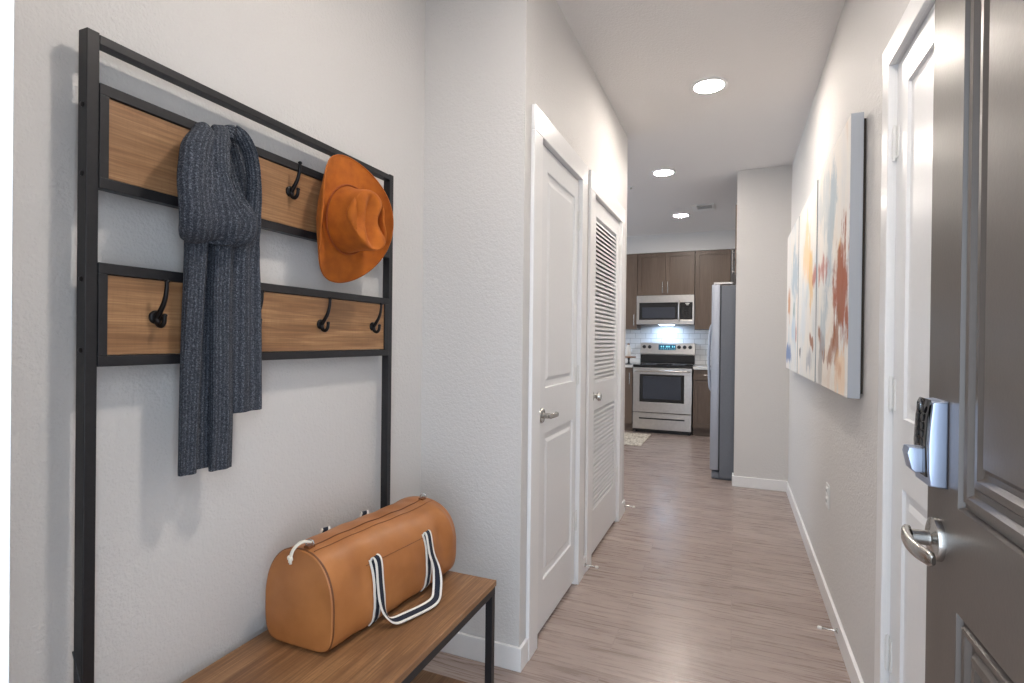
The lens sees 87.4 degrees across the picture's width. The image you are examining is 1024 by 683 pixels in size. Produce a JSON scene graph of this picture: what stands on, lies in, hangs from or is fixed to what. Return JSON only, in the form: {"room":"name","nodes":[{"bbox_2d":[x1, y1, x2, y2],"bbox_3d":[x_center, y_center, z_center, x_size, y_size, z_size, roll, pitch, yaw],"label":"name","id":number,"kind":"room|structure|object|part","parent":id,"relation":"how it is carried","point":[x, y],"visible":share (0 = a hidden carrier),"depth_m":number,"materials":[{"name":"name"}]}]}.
{"room":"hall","nodes":[
{"label":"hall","id":0,"kind":"room"},
{"bbox_2d":[9,0,425,682],"bbox_3d":[-0.740,-0.131,1.460,0.120,2.743,1.848,1,0,23],"label":"wall","id":1,"kind":"structure","parent":0,"point":[183,563],"depth_m":1.26,"materials":[{"name":"white paint"}]},
{"bbox_2d":[420,0,497,637],"bbox_3d":[-0.200,-0.128,2.182,0.324,2.743,0.100,1,0,23],"label":"wall","id":2,"kind":"structure","parent":0,"point":[460,35],"depth_m":2.13,"materials":[{"name":"white paint"}]},
{"bbox_2d":[441,632,521,672],"bbox_3d":[-0.175,1.200,2.110,0.457,0.090,0.013,1,0,23],"label":"baseboard","id":3,"kind":"structure","parent":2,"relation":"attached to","point":[507,656],"depth_m":2.08,"materials":[{"name":"white paint"}]},
{"bbox_2d":[491,0,627,646],"bbox_3d":[0.382,-0.124,3.003,0.120,2.743,2.062,1,0,23],"label":"wall","id":4,"kind":"structure","parent":0,"point":[541,62],"depth_m":2.06,"materials":[{"name":"white paint"}]},
{"bbox_2d":[526,104,587,660],"bbox_3d":[0.172,0.161,2.484,0.136,2.172,0.811,1,0,23],"label":"trim","id":5,"kind":"structure","parent":4,"relation":"attached to","point":[544,132],"depth_m":2.15,"materials":[{"name":"white paint"}]},
{"bbox_2d":[537,145,580,633],"bbox_3d":[0.229,0.203,2.474,0.094,2.046,0.632,1,0,23],"label":"door","id":6,"kind":"structure","parent":4,"relation":"in","point":[561,217],"depth_m":2.46,"materials":[{"name":"white paint"}]},
{"bbox_3d":[0.143,0.311,2.242,0.046,0.065,0.065,1,0,23],"label":"handle","id":7,"kind":"part","parent":6,"relation":"part of","materials":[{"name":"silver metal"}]},
{"bbox_3d":[0.182,0.311,2.277,0.028,0.021,0.121,1,0,19],"label":"lever","id":8,"kind":"part","parent":6,"relation":"part of","materials":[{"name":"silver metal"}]},
{"bbox_2d":[519,499,624,669],"bbox_3d":[0.428,1.203,2.982,0.013,0.090,2.062,1,0,23],"label":"baseboard","id":9,"kind":"structure","parent":4,"relation":"attached to","point":[524,645],"depth_m":2.07,"materials":[{"name":"white paint"}]},
{"bbox_2d":[584,170,625,571],"bbox_3d":[0.542,0.159,3.375,0.136,2.178,0.976,1,0,23],"label":"trim","id":10,"kind":"structure","parent":4,"relation":"attached to","point":[598,191],"depth_m":2.98,"materials":[{"name":"white paint"}]},
{"bbox_2d":[591,200,620,553],"bbox_3d":[0.599,0.204,3.365,0.091,2.046,0.785,1,0,23],"label":"door","id":11,"kind":"structure","parent":4,"relation":"in","point":[606,361],"depth_m":3.38,"materials":[{"name":"white paint"}]},
{"bbox_3d":[0.481,0.311,3.040,0.056,0.060,0.060,1,0,23],"label":"knob","id":12,"kind":"part","parent":11,"relation":"part of","materials":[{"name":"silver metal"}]},
{"bbox_3d":[0.565,0.688,3.373,0.030,0.577,0.573,1,0,23],"label":"louver panel","id":13,"kind":"part","parent":11,"relation":"part of","materials":[{"name":"white paint"}]},
{"bbox_3d":[0.576,-0.241,3.369,0.030,0.963,0.573,1,0,23],"label":"louver panel","id":14,"kind":"part","parent":11,"relation":"part of","materials":[{"name":"white paint"}]},
{"bbox_2d":[595,224,602,299],"bbox_3d":[-1.022,-0.147,4.649,3.738,2.743,0.100,1,0,23],"label":"wall","id":15,"kind":"structure","parent":0,"point":[597,238],"depth_m":3.90,"materials":[{"name":"white paint"}]},
{"bbox_2d":[423,429,850,682],"bbox_3d":[-0.194,1.278,3.870,5.900,0.080,9.400,1,0,23],"label":"floor","id":16,"kind":"structure","parent":0,"point":[706,579],"depth_m":2.62,"materials":[{"name":"beige wood"}]},
{"bbox_2d":[72,27,495,682],"bbox_3d":[-0.443,0.328,1.379,0.444,1.833,1.006,1,0,23],"label":"hall tree","id":17,"kind":"object","parent":16,"relation":"on","point":[129,145],"visible":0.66,"depth_m":1.20,"materials":[{"name":"black metal"}]},
{"bbox_3d":[-0.816,0.325,1.025,0.027,1.833,0.022,1,0,23],"label":"post","id":18,"kind":"part","parent":17,"relation":"part of","materials":[{"name":"black metal"}]},
{"bbox_2d":[177,122,261,476],"bbox_3d":[-0.654,-0.105,1.224,0.120,0.807,0.271,1,0,23],"label":"scarf","id":19,"kind":"object","parent":17,"relation":"hanging from","point":[219,185],"visible":1,"depth_m":1.22,"materials":[{"name":"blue fabric"}]},
{"bbox_3d":[-0.625,-0.051,1.464,0.024,0.201,0.935,1,0,23],"label":"hook panel","id":20,"kind":"part","parent":17,"relation":"part of","materials":[{"name":"brown wood"}]},
{"bbox_3d":[-0.621,-0.396,1.463,0.024,0.201,0.935,1,0,23],"label":"hook panel","id":21,"kind":"part","parent":17,"relation":"part of","materials":[{"name":"brown wood"}]},
{"bbox_3d":[-0.622,-0.579,1.463,0.027,0.018,0.935,1,0,23],"label":"rail","id":22,"kind":"part","parent":17,"relation":"part of","materials":[{"name":"black metal"}]},
{"bbox_3d":[-0.449,0.789,1.381,0.444,0.018,1.006,1,0,23],"label":"seat","id":23,"kind":"part","parent":17,"relation":"part of","materials":[{"name":"brown wood"}]},
{"bbox_2d":[316,154,393,282],"bbox_3d":[-0.470,-0.371,1.605,0.164,0.382,0.285,1,0,23],"label":"felt hat","id":24,"kind":"object","parent":17,"relation":"hanging from","point":[355,221],"visible":1,"depth_m":1.59,"materials":[{"name":"orange fabric"}]},
{"bbox_2d":[265,493,455,652],"bbox_3d":[-0.396,0.643,1.590,0.348,0.273,0.603,1,0,23],"label":"duffel bag","id":25,"kind":"object","parent":17,"relation":"on","point":[323,589],"visible":1,"depth_m":1.44,"materials":[{"name":"brown leather"}]},
{"bbox_3d":[-0.545,0.652,1.361,0.221,0.247,0.008,1,0,23],"label":"panel","id":26,"kind":"part","parent":25,"relation":"part of","materials":[{"name":"orange leather"}]},
{"bbox_3d":[-0.539,0.531,1.357,0.023,0.050,0.059,1,0,45],"label":"pull cord","id":27,"kind":"part","parent":25,"relation":"part of","materials":[{"name":"beige fabric"}]},
{"bbox_3d":[-0.559,0.614,1.595,0.033,0.128,0.057,1,0,43],"label":"handle","id":28,"kind":"part","parent":25,"relation":"part of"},
{"bbox_3d":[-0.489,0.615,1.747,0.060,0.129,0.034,0,0,-44],"label":"handle","id":29,"kind":"part","parent":25,"relation":"part of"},
{"bbox_3d":[-0.287,0.680,1.546,0.091,0.192,0.265,1,0,29],"label":"handle","id":30,"kind":"part","parent":25,"relation":"part of","materials":[{"name":"fabric"}]},
{"bbox_3d":[-0.449,0.326,1.909,0.027,1.833,0.022,1,0,23],"label":"post","id":31,"kind":"part","parent":17,"relation":"part of","materials":[{"name":"black metal"}]},
{"bbox_2d":[410,670,466,682],"bbox_3d":[-0.455,1.132,1.383,0.385,0.016,0.952,1,0,23],"label":"shelf","id":32,"kind":"object","parent":17,"relation":"attached to","point":[424,676],"depth_m":1.78,"materials":[{"name":"brown wood"}]},
{"bbox_3d":[-0.448,0.811,1.381,0.437,0.025,0.996,1,0,23],"label":"seat frame","id":33,"kind":"part","parent":17,"relation":"part of","materials":[{"name":"black metal"}]},
{"bbox_3d":[-0.073,1.037,1.752,0.024,0.421,0.022,1,0,23],"label":"leg","id":34,"kind":"part","parent":17,"relation":"part of","materials":[{"name":"black metal"}]},
{"bbox_2d":[624,367,633,430],"bbox_3d":[1.349,0.797,7.823,0.900,0.885,0.598,1,0,23],"label":"base cabinet","id":35,"kind":"object","parent":16,"relation":"on","point":[628,419],"visible":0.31,"depth_m":7.43,"materials":[{"name":"brown wood"}]},
{"bbox_2d":[625,363,636,367],"bbox_3d":[1.361,0.338,7.834,0.902,0.032,0.611,1,0,23],"label":"countertop","id":36,"kind":"structure","parent":35,"relation":"on","point":[626,364],"depth_m":7.42,"materials":[{"name":"stone"}]},
{"bbox_2d":[625,356,635,363],"bbox_3d":[1.670,0.269,7.667,0.206,0.114,0.206,1,0,23],"label":"pedestal stand","id":37,"kind":"object","parent":36,"relation":"on","point":[628,357],"visible":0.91,"depth_m":7.59,"materials":[{"name":"brown wood"}]},
{"bbox_2d":[626,343,630,355],"bbox_3d":[1.667,0.119,7.668,0.080,0.185,0.080,1,0,23],"label":"ceramic bottle","id":38,"kind":"object","parent":37,"relation":"on","point":[628,348],"visible":0.9,"depth_m":7.63,"materials":[{"name":"white ceramic"}]},
{"bbox_2d":[624,432,650,445],"bbox_3d":[1.269,1.238,6.955,0.930,0.008,0.840,1,0,23],"label":"kitchen mat","id":39,"kind":"object","parent":16,"relation":"on","point":[637,439],"visible":0.44,"depth_m":6.84,"materials":[{"name":"beige fabric"}]},
{"bbox_2d":[633,343,694,434],"bbox_3d":[2.124,0.636,7.474,0.777,1.228,0.675,1,0,23],"label":"oven range","id":40,"kind":"object","parent":16,"relation":"on","point":[663,376],"visible":0.99,"depth_m":7.26,"materials":[{"name":"silver metal"}]},
{"bbox_3d":[2.010,1.030,7.216,0.598,0.016,0.020,1,0,23],"label":"handle","id":41,"kind":"part","parent":40,"relation":"part of","materials":[{"name":"silver metal"}]},
{"bbox_3d":[2.022,1.085,7.243,0.767,0.220,0.040,1,0,23],"label":"warming drawer","id":42,"kind":"part","parent":40,"relation":"part of","materials":[{"name":"silver metal"}]},
{"bbox_3d":[2.027,0.661,7.240,0.767,0.608,0.042,1,0,23],"label":"oven door","id":43,"kind":"part","parent":40,"relation":"part of","materials":[{"name":"silver metal"}]},
{"bbox_3d":[2.010,0.401,7.193,0.735,0.027,0.067,1,0,23],"label":"handle","id":44,"kind":"part","parent":40,"relation":"part of","materials":[{"name":"silver metal"}]},
{"bbox_2d":[633,363,694,367],"bbox_3d":[2.130,0.331,7.478,0.777,0.029,0.525,1,0,23],"label":"cooktop","id":45,"kind":"object","parent":40,"relation":"in","point":[639,365],"depth_m":7.33,"materials":[{"name":"black glass"}]},
{"bbox_3d":[2.234,0.255,7.716,0.755,0.122,0.008,1,0,23],"label":"backguard glass","id":46,"kind":"part","parent":40,"relation":"part of","materials":[{"name":"black glass"}]},
{"bbox_2d":[693,369,710,436],"bbox_3d":[2.778,0.816,7.228,0.605,0.885,0.598,1,0,23],"label":"base cabinet","id":47,"kind":"object","parent":16,"relation":"on","point":[701,392],"visible":0.22,"depth_m":7.07,"materials":[{"name":"brown wood"}]},
{"bbox_3d":[2.591,0.445,7.028,0.401,0.135,0.019,1,0,23],"label":"drawer","id":48,"kind":"part","parent":47,"relation":"part of","materials":[{"name":"brown wood"}]},
{"bbox_2d":[693,365,710,369],"bbox_3d":[2.788,0.356,7.240,0.607,0.032,0.611,1,0,23],"label":"countertop","id":49,"kind":"structure","parent":47,"relation":"on","point":[697,367],"depth_m":7.06,"materials":[{"name":"stone"}]},
{"bbox_2d":[707,282,735,479],"bbox_3d":[2.336,0.361,5.166,0.847,1.800,0.905,1,0,23],"label":"refrigerator","id":50,"kind":"object","parent":16,"relation":"on","point":[721,337],"visible":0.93,"depth_m":4.86,"materials":[{"name":"silver metal"}]},
{"bbox_3d":[1.933,0.157,5.218,0.058,0.671,0.024,1,0,23],"label":"handle","id":51,"kind":"part","parent":50,"relation":"part of","materials":[{"name":"silver metal"}]},
{"bbox_3d":[1.922,0.327,5.057,0.072,1.690,0.385,1,0,23],"label":"door","id":52,"kind":"part","parent":50,"relation":"part of","materials":[{"name":"silver metal"}]},
{"bbox_2d":[625,253,735,365],"bbox_3d":[1.389,-0.133,8.223,5.444,2.743,0.128,1,0,23],"label":"wall","id":53,"kind":"structure","parent":0,"point":[635,338],"depth_m":7.77,"materials":[{"name":"white tile"}]},
{"bbox_2d":[626,254,640,329],"bbox_3d":[1.605,-0.713,7.856,0.510,1.070,0.403,1,0,23],"label":"upper cabinet","id":54,"kind":"object","parent":53,"relation":"attached to","point":[631,259],"visible":0.41,"depth_m":7.65,"materials":[{"name":"brown wood"}]},
{"bbox_2d":[637,251,695,295],"bbox_3d":[2.201,-0.942,7.608,0.771,0.595,0.403,1,0,23],"label":"upper cabinet","id":55,"kind":"object","parent":53,"relation":"attached to","point":[669,273],"visible":0.98,"depth_m":7.44,"materials":[{"name":"brown wood"}]},
{"bbox_3d":[1.962,-0.945,7.535,0.382,0.589,0.019,1,0,23],"label":"door","id":56,"kind":"part","parent":55,"relation":"part of","materials":[{"name":"brown wood"}]},
{"bbox_2d":[637,295,694,324],"bbox_3d":[2.183,-0.439,7.582,0.771,0.406,0.443,1,0,23],"label":"microwave","id":57,"kind":"object","parent":55,"relation":"attached to","point":[652,309],"visible":0.98,"depth_m":7.42,"materials":[{"name":"silver metal"}]},
{"bbox_3d":[2.046,-0.422,7.475,0.531,0.238,0.026,1,0,23],"label":"door","id":58,"kind":"part","parent":57,"relation":"part of","materials":[{"name":"black glass"}]},
{"bbox_3d":[2.286,-0.423,7.333,0.026,0.295,0.061,1,0,23],"label":"handle","id":59,"kind":"part","parent":57,"relation":"part of","materials":[{"name":"silver metal"}]},
{"bbox_3d":[2.386,-0.418,7.333,0.161,0.238,0.026,1,0,23],"label":"control panel","id":60,"kind":"part","parent":57,"relation":"part of","materials":[{"name":"black glass"}]},
{"bbox_3d":[2.317,-0.940,7.387,0.382,0.589,0.019,1,0,23],"label":"door","id":61,"kind":"part","parent":55,"relation":"part of","materials":[{"name":"brown wood"}]},
{"bbox_2d":[695,249,730,329],"bbox_3d":[2.765,-0.698,7.373,0.447,1.070,0.403,1,0,23],"label":"upper cabinet","id":62,"kind":"object","parent":53,"relation":"attached to","point":[711,266],"visible":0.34,"depth_m":7.25,"materials":[{"name":"brown wood"}]},
{"bbox_2d":[627,230,734,253],"bbox_3d":[1.302,-1.380,8.000,5.224,0.250,0.370,1,0,23],"label":"wall","id":63,"kind":"structure","parent":0,"point":[710,240],"depth_m":7.37,"materials":[{"name":"white paint"}]},
{"bbox_2d":[556,0,844,236],"bbox_3d":[0.097,-1.555,4.478,5.900,0.100,8.060,1,0,23],"label":"ceiling","id":64,"kind":"structure","parent":0,"point":[646,57],"depth_m":3.11,"materials":[{"name":"white paint"}]},
{"bbox_2d":[652,168,674,175],"bbox_3d":[1.334,-1.486,4.715,0.202,0.010,0.202,1,0,23],"label":"recessed light","id":65,"kind":"object","parent":64,"relation":"in","point":[665,171],"visible":1,"depth_m":4.70,"materials":[{"name":"beige plastic"}]},
{"bbox_2d":[654,170,672,175],"bbox_3d":[1.334,-1.485,4.715,0.164,0.004,0.164,1,0,23],"label":"diffuser","id":66,"kind":"object","parent":65,"relation":"attached to","point":[656,172],"depth_m":4.70,"materials":[{"name":"beige plastic"}]},
{"bbox_2d":[672,213,689,216],"bbox_3d":[1.991,-1.485,6.312,0.202,0.010,0.202,1,0,23],"label":"recessed light","id":67,"kind":"object","parent":64,"relation":"in","point":[677,214],"visible":1,"depth_m":6.30,"materials":[{"name":"beige plastic"}]},
{"bbox_2d":[674,214,687,216],"bbox_3d":[1.991,-1.484,6.312,0.164,0.004,0.164,1,0,23],"label":"diffuser","id":68,"kind":"object","parent":67,"relation":"attached to","point":[675,215],"depth_m":6.30,"materials":[{"name":"beige plastic"}]},
{"bbox_2d":[692,203,714,211],"bbox_3d":[2.120,-1.482,5.932,0.230,0.011,0.300,1,0,23],"label":"ceiling vent","id":69,"kind":"object","parent":64,"relation":"in","point":[696,207],"visible":1,"depth_m":5.92,"materials":[{"name":"white plastic"}]},
{"bbox_3d":[2.121,-1.481,5.909,0.150,0.011,0.146,1,0,23],"label":"vent blade","id":70,"kind":"part","parent":69,"relation":"part of","materials":[{"name":"white plastic"}]},
{"bbox_2d":[691,76,727,93],"bbox_3d":[1.142,-1.482,3.107,0.202,0.010,0.202,1,0,23],"label":"recessed light","id":71,"kind":"object","parent":64,"relation":"in","point":[707,85],"visible":1,"depth_m":3.09,"materials":[{"name":"white paint"}]},
{"bbox_2d":[694,80,723,92],"bbox_3d":[1.142,-1.481,3.107,0.164,0.004,0.164,1,0,23],"label":"diffuser","id":72,"kind":"object","parent":71,"relation":"attached to","point":[700,86],"depth_m":3.11,"materials":[{"name":"beige plastic"}]},
{"bbox_2d":[734,165,791,480],"bbox_3d":[2.162,-0.110,4.637,0.421,2.743,0.120,1,0,23],"label":"wall","id":73,"kind":"structure","parent":0,"point":[764,195],"depth_m":4.58,"materials":[{"name":"white paint"}]},
{"bbox_2d":[732,473,785,491],"bbox_3d":[2.139,1.216,4.639,0.434,0.090,0.133,1,0,23],"label":"baseboard","id":74,"kind":"structure","parent":73,"relation":"attached to","point":[737,481],"depth_m":4.58,"materials":[{"name":"white paint"}]},
{"bbox_2d":[788,0,909,682],"bbox_3d":[1.468,-0.109,2.266,0.120,2.743,5.032,1,0,23],"label":"wall","id":75,"kind":"structure","parent":0,"point":[833,437],"depth_m":2.14,"materials":[{"name":"white paint"}]},
{"bbox_2d":[786,216,799,372],"bbox_3d":[2.026,-0.303,3.826,0.050,1.016,0.790,1,0,23],"label":"canvas painting","id":76,"kind":"object","parent":75,"relation":"attached to","point":[793,239],"visible":0.6,"depth_m":3.76,"materials":[{"name":"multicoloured fabric"}]},
{"bbox_2d":[797,180,817,381],"bbox_3d":[1.705,-0.303,3.055,0.050,1.016,0.800,1,0,23],"label":"canvas painting","id":77,"kind":"object","parent":75,"relation":"attached to","point":[808,223],"visible":0.7,"depth_m":2.97,"materials":[{"name":"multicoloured fabric"}]},
{"bbox_2d":[786,481,863,682],"bbox_3d":[1.426,1.217,2.378,0.013,0.090,4.589,1,0,23],"label":"baseboard","id":78,"kind":"structure","parent":75,"relation":"attached to","point":[853,671],"depth_m":2.47,"materials":[{"name":"white paint"}]},
{"bbox_2d":[817,625,837,632],"bbox_3d":[1.329,1.211,2.258,0.074,0.020,0.020,1,0,23],"label":"door stop","id":79,"kind":"object","parent":75,"relation":"attached to","point":[818,626],"visible":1,"depth_m":2.26,"materials":[{"name":"silver metal"}]},
{"bbox_3d":[1.334,1.212,2.256,0.062,0.020,0.020,1,0,23],"label":"rod","id":80,"kind":"part","parent":79,"relation":"part of","materials":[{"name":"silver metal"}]},
{"bbox_2d":[826,482,829,509],"bbox_3d":[1.518,0.742,2.579,0.010,0.116,0.074,1,0,23],"label":"wall outlet","id":81,"kind":"object","parent":75,"relation":"attached to","point":[827,484],"visible":1,"depth_m":2.56,"materials":[{"name":"white plastic"}]},
{"bbox_2d":[816,112,865,398],"bbox_3d":[1.380,-0.304,2.275,0.050,1.016,0.810,1,0,23],"label":"canvas painting","id":82,"kind":"object","parent":75,"relation":"attached to","point":[842,180],"visible":1,"depth_m":2.02,"materials":[{"name":"multicoloured fabric"}]},
{"bbox_3d":[1.399,-0.303,2.267,0.010,0.980,0.780,1,0,23],"label":"stretcher frame","id":83,"kind":"part","parent":82,"relation":"part of","materials":[{"name":"black wood"}]},
{"bbox_2d":[874,0,934,682],"bbox_3d":[1.007,0.189,1.188,0.136,2.146,0.941,1,0,23],"label":"trim","id":84,"kind":"structure","parent":75,"relation":"attached to","point":[916,12],"depth_m":1.58,"materials":[{"name":"white paint"}]},
{"bbox_2d":[884,4,934,682],"bbox_3d":[0.980,0.218,1.212,0.047,2.050,0.814,1,0,23],"label":"door","id":85,"kind":"structure","parent":75,"relation":"in","point":[912,143],"depth_m":1.43,"materials":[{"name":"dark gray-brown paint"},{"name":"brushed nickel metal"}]},
{"bbox_3d":[-0.328,-0.122,0.356,1.730,2.743,0.125,1,0,23],"label":"wall","id":86,"kind":"structure","parent":0,"visible":0},
{"bbox_2d":[0,0,13,682],"bbox_3d":[-0.075,0.171,0.251,1.067,2.165,0.147,1,0,23],"label":"trim","id":87,"kind":"structure","parent":86,"relation":"attached to","point":[6,6],"depth_m":0.49,"materials":[{"name":"white paint"}]},
{"bbox_2d":[901,0,1023,682],"bbox_3d":[0.514,0.216,0.472,0.096,2.063,0.918,1,0,23],"label":"door","id":88,"kind":"structure","parent":86,"relation":"in","point":[968,447],"depth_m":0.74,"materials":[{"name":"brown paint"}]},
{"bbox_3d":[0.619,0.311,0.824,0.021,0.030,0.111,1,0,20],"label":"lever","id":89,"kind":"part","parent":88,"relation":"part of","materials":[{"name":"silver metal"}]},
{"bbox_3d":[0.655,0.311,0.850,0.036,0.067,0.067,1,0,23],"label":"handle","id":90,"kind":"part","parent":88,"relation":"part of","materials":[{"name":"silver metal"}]},
{"bbox_3d":[3.269,-0.102,5.811,0.120,2.743,2.898,1,0,23],"label":"wall","id":91,"kind":"structure","parent":0,"visible":0},
{"bbox_2d":[732,205,736,283],"bbox_3d":[2.509,-0.911,5.111,0.754,0.630,0.955,1,0,23],"label":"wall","id":92,"kind":"structure","parent":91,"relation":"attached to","point":[736,205],"depth_m":4.81,"materials":[{"name":"white paint"}]},
{"bbox_3d":[2.103,-0.917,5.021,0.019,0.622,0.473,1,0,23],"label":"door","id":93,"kind":"part","parent":92,"relation":"part of","materials":[{"name":"white paint"}]}
]}

